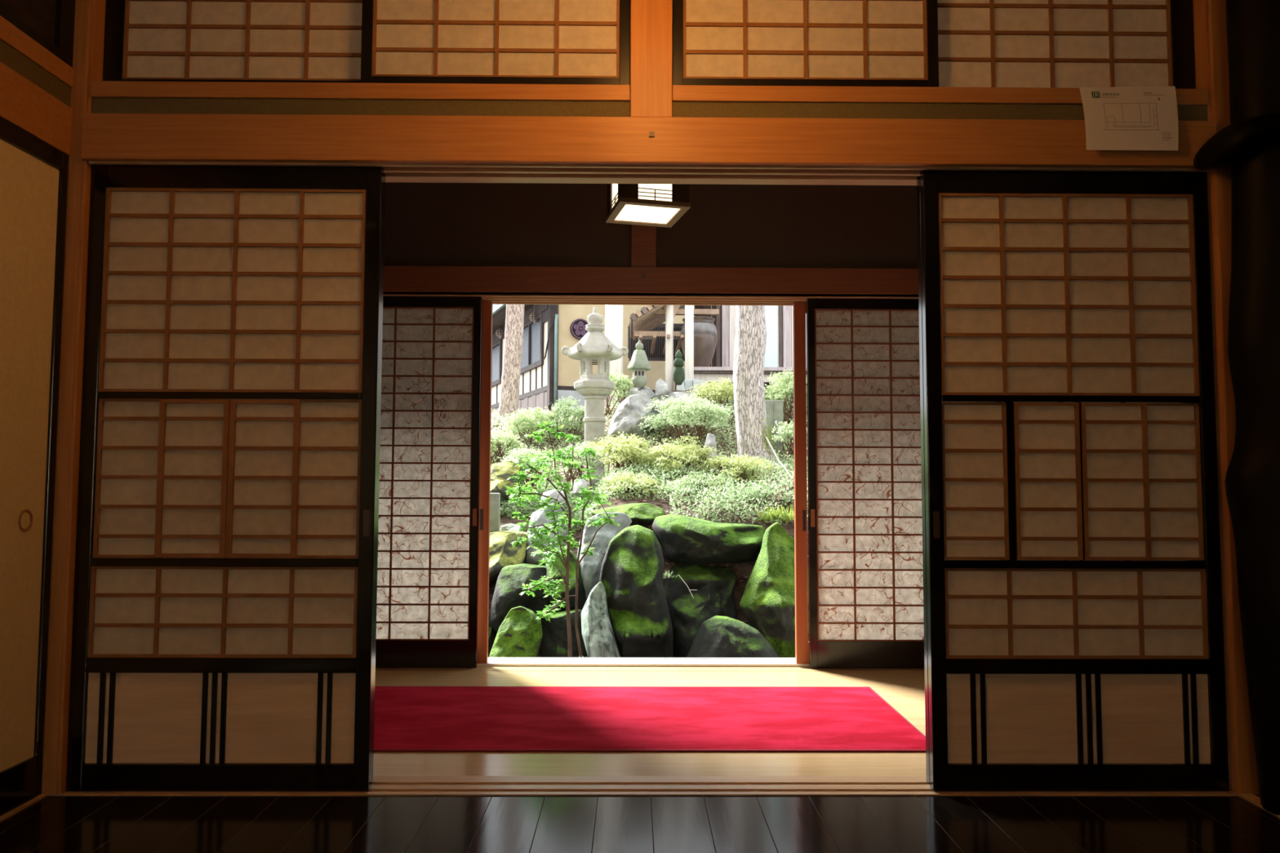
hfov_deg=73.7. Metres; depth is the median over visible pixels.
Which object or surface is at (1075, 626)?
screen
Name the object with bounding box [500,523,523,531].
boulder
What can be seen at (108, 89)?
trim
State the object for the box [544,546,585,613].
boulder
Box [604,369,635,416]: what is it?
bush
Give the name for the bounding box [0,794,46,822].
trim
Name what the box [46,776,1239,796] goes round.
trim
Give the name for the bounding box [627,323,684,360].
slatted screen
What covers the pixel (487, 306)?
door
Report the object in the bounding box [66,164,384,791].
screen
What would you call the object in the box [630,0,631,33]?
ceiling
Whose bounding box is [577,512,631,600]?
boulder
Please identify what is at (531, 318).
bell
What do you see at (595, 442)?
boulder
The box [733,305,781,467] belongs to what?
pine trunk
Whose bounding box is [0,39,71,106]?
wall
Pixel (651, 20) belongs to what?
trim
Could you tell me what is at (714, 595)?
boulder
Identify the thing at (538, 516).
boulder
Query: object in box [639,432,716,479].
bush
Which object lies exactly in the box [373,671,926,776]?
floor
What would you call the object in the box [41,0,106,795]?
wooden post
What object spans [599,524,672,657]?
boulder
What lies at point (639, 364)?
stone lantern
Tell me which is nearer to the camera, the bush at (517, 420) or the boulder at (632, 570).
the boulder at (632, 570)
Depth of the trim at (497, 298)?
4.49 m
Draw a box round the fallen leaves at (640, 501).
[488,497,808,651]
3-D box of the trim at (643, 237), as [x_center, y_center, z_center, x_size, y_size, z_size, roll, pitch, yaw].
[0.021,-1.196,4.528,0.132,0.718,0.022,0,-3,0]
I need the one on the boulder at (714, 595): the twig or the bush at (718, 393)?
the twig
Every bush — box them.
[490,427,528,464]
[497,406,558,445]
[497,445,558,498]
[541,395,584,439]
[550,442,605,496]
[588,431,657,475]
[595,471,666,497]
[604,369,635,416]
[637,392,735,446]
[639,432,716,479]
[663,471,732,496]
[687,377,734,423]
[692,453,779,487]
[725,386,769,406]
[728,480,777,503]
[755,468,808,507]
[764,368,807,426]
[771,418,807,463]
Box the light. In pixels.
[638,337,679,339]
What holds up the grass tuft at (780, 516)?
on the ground at (741, 570)
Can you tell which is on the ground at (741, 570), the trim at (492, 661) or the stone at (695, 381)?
the stone at (695, 381)
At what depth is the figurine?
11.98 m
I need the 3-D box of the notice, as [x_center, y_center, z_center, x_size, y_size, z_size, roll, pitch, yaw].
[1.587,-0.998,2.757,0.315,0.228,0.034,0,-3,0]
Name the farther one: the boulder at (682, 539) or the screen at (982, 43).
the boulder at (682, 539)
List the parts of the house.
pane, pane, pipe arm, corner post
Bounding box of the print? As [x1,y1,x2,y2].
[1102,92,1171,140]
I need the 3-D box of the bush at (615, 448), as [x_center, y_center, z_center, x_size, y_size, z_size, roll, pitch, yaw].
[-0.194,0.322,9.165,0.755,0.530,1.016,0,-3,0]
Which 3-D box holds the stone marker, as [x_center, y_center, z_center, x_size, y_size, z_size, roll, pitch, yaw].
[-1.310,0.890,7.585,0.122,0.597,0.070,0,-3,0]
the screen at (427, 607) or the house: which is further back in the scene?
the house
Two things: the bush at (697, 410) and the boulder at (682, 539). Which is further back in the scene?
the bush at (697, 410)
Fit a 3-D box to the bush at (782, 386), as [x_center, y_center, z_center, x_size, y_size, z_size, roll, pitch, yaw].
[2.002,-0.360,11.285,0.743,0.803,1.099,0,-3,9]
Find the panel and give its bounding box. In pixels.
[0,116,68,816]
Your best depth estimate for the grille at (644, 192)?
3.33 m
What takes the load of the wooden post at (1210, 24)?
attached to the wall at (99, 104)
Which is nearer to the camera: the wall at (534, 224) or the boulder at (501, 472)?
the wall at (534, 224)
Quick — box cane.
[765,436,791,477]
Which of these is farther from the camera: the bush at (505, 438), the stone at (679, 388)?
the stone at (679, 388)
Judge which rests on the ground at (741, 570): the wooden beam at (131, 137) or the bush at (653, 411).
the bush at (653, 411)
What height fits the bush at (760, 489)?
0.327 m
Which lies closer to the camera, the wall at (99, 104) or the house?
the wall at (99, 104)
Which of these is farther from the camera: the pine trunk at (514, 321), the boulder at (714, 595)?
the pine trunk at (514, 321)
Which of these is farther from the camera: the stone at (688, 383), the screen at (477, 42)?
the stone at (688, 383)
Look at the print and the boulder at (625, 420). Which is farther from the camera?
the boulder at (625, 420)
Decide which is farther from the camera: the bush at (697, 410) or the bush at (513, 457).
the bush at (697, 410)
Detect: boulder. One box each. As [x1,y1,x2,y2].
[488,530,527,583]
[488,563,549,631]
[488,606,542,657]
[488,616,497,657]
[490,461,523,497]
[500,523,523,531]
[524,503,568,566]
[539,488,568,506]
[540,608,587,657]
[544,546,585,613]
[572,478,590,497]
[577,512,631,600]
[581,440,608,461]
[581,582,620,657]
[588,459,604,488]
[591,502,665,524]
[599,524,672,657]
[607,393,653,439]
[626,386,655,399]
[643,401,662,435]
[652,514,765,564]
[654,377,670,398]
[655,391,697,415]
[662,562,737,657]
[686,615,778,657]
[701,433,717,472]
[739,521,808,657]
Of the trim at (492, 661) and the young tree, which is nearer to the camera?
the trim at (492, 661)
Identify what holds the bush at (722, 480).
on the ground at (741, 570)
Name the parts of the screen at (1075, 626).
finger pull, rail, rail, foot panel, rail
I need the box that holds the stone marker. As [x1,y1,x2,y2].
[489,493,500,533]
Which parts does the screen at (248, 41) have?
rail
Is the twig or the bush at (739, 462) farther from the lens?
the bush at (739, 462)
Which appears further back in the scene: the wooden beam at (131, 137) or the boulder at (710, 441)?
the boulder at (710, 441)
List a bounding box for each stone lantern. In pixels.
[561,306,628,447]
[627,339,651,387]
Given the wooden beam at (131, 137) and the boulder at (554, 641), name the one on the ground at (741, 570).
the boulder at (554, 641)
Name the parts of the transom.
panel, rail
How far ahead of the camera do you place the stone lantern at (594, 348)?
10.51 m
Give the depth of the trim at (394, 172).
2.82 m
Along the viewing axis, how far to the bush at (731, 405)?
11.86 m
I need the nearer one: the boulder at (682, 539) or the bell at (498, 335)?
the boulder at (682, 539)
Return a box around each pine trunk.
[496,304,524,421]
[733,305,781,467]
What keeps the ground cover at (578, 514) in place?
on the ground at (741, 570)
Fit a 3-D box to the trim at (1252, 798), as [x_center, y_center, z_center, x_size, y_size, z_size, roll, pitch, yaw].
[1.911,1.004,-0.292,0.042,0.064,5.899,0,-3,0]
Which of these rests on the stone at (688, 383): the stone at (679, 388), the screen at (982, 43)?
the stone at (679, 388)
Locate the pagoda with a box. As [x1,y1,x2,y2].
[672,349,684,385]
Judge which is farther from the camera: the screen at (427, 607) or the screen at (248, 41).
the screen at (427, 607)
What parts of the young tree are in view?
stem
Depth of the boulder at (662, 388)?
11.60 m
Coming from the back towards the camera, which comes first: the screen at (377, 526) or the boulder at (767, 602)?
the boulder at (767, 602)
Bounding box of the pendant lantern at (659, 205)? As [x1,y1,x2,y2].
[605,183,690,227]
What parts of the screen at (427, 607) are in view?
rail, rail, finger pull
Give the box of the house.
[491,304,711,411]
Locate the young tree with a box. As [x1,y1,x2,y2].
[504,420,620,657]
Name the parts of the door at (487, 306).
finger pull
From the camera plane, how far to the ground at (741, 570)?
7.94 m
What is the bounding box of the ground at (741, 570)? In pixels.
[488,404,808,657]
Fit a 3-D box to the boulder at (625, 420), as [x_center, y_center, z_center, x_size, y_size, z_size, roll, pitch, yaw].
[-0.127,-0.091,11.054,0.594,0.707,0.845,0,-3,0]
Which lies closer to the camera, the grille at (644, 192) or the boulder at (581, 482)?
the grille at (644, 192)
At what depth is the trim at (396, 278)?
4.48 m
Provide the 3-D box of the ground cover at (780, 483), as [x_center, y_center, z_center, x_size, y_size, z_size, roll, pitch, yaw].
[0.801,0.593,8.285,2.522,0.730,1.872,0,-3,0]
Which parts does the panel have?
rail, finger pull, rail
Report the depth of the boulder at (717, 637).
5.86 m
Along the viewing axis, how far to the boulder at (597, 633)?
6.12 m
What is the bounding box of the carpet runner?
[373,686,925,751]
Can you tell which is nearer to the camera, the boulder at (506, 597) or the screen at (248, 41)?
the screen at (248, 41)
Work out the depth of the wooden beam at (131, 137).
2.75 m
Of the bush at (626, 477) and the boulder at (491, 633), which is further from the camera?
the bush at (626, 477)
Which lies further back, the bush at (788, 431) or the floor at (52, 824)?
the bush at (788, 431)
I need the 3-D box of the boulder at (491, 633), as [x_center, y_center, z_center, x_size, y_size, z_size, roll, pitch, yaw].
[-1.164,1.653,6.564,0.113,0.377,0.457,0,-3,1]
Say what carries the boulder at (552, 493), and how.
on the ground at (741, 570)
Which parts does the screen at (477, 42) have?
rail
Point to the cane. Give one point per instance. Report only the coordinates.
(777, 458)
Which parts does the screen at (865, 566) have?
finger pull, rail, rail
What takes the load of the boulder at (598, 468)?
on the ground at (741, 570)
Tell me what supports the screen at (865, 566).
on the trim at (478, 668)
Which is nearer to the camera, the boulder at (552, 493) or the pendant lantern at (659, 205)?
the pendant lantern at (659, 205)
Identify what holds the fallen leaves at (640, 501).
on the ground at (741, 570)
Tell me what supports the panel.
on the trim at (40, 797)
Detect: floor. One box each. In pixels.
[0,795,1279,852]
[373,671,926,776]
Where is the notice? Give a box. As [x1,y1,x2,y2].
[1079,86,1177,151]
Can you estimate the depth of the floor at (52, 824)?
2.43 m
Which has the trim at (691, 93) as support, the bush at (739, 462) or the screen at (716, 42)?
the screen at (716, 42)
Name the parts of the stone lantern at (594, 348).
corner post, panel, corner post, corner post, panel, corner post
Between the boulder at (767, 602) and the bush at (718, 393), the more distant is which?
the bush at (718, 393)
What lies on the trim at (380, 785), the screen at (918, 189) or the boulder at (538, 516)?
the screen at (918, 189)
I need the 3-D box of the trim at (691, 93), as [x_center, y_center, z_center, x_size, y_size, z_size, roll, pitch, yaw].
[0.982,-1.080,2.829,1.752,0.052,0.094,0,-3,0]
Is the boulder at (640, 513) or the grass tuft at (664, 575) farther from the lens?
the boulder at (640, 513)
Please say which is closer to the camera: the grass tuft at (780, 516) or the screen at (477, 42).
the screen at (477, 42)
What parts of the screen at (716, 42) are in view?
rail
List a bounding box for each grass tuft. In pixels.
[662,568,678,578]
[755,503,794,524]
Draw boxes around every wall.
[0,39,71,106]
[90,97,1208,120]
[383,182,918,268]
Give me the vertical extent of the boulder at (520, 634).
0.536 m
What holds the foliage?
on the ground at (741, 570)
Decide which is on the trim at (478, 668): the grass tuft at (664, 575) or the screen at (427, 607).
the screen at (427, 607)
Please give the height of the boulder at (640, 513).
0.212 m
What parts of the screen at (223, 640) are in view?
rail, foot panel, rail, rail, finger pull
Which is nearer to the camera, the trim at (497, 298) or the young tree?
the trim at (497, 298)
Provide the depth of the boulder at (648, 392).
11.92 m
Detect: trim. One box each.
[0,15,73,87]
[0,61,72,155]
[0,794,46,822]
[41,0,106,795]
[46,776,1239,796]
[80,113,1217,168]
[86,160,1213,185]
[90,80,630,101]
[375,666,924,671]
[382,291,918,306]
[383,266,918,294]
[477,657,808,666]
[630,0,672,116]
[631,224,656,266]
[672,84,1208,105]
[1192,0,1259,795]
[1239,794,1279,817]
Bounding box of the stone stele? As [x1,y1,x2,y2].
[764,400,783,457]
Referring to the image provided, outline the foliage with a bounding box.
[490,395,807,484]
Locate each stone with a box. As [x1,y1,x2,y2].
[676,381,685,391]
[684,379,693,391]
[693,379,708,396]
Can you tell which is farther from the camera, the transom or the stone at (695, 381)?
the stone at (695, 381)
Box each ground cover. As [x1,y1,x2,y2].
[500,479,599,531]
[593,453,808,528]
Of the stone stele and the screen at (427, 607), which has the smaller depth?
the screen at (427, 607)
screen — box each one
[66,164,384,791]
[102,0,362,82]
[360,0,630,84]
[371,173,386,782]
[375,296,482,668]
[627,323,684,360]
[672,0,938,87]
[806,297,924,668]
[916,176,929,784]
[920,169,1229,791]
[937,0,1195,88]
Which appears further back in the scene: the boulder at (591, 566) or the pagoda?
the pagoda
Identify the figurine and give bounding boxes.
[491,413,496,426]
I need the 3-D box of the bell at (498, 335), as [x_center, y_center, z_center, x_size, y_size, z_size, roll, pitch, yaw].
[-3.237,-2.166,19.731,0.195,0.240,0.196,-1,-4,22]
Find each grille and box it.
[609,183,617,211]
[635,183,675,201]
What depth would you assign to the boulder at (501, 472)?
8.51 m
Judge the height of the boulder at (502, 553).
0.486 m
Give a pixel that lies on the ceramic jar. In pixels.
(705, 335)
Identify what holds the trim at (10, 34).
attached to the wall at (11, 57)
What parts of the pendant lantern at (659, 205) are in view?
pane, pane, frame, pane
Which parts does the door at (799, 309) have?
finger pull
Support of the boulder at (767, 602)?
on the ground at (741, 570)
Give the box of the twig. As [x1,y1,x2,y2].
[678,574,697,598]
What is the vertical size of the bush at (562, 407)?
0.657 m
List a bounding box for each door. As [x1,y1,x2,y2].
[477,301,493,663]
[792,302,808,663]
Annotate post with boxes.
[1193,0,1279,815]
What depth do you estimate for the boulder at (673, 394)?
11.60 m
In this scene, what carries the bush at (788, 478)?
on the ground at (741, 570)
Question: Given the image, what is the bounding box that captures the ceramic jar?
[680,315,717,366]
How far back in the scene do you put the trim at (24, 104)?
2.57 m
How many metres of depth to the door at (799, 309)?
4.50 m
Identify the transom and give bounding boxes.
[0,0,75,67]
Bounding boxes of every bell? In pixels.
[495,327,502,337]
[529,304,537,323]
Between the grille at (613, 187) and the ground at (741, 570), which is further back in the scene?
the ground at (741, 570)
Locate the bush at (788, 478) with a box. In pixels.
[755,468,808,507]
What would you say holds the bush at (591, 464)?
on the ground at (741, 570)
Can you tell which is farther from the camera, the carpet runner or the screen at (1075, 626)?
the carpet runner

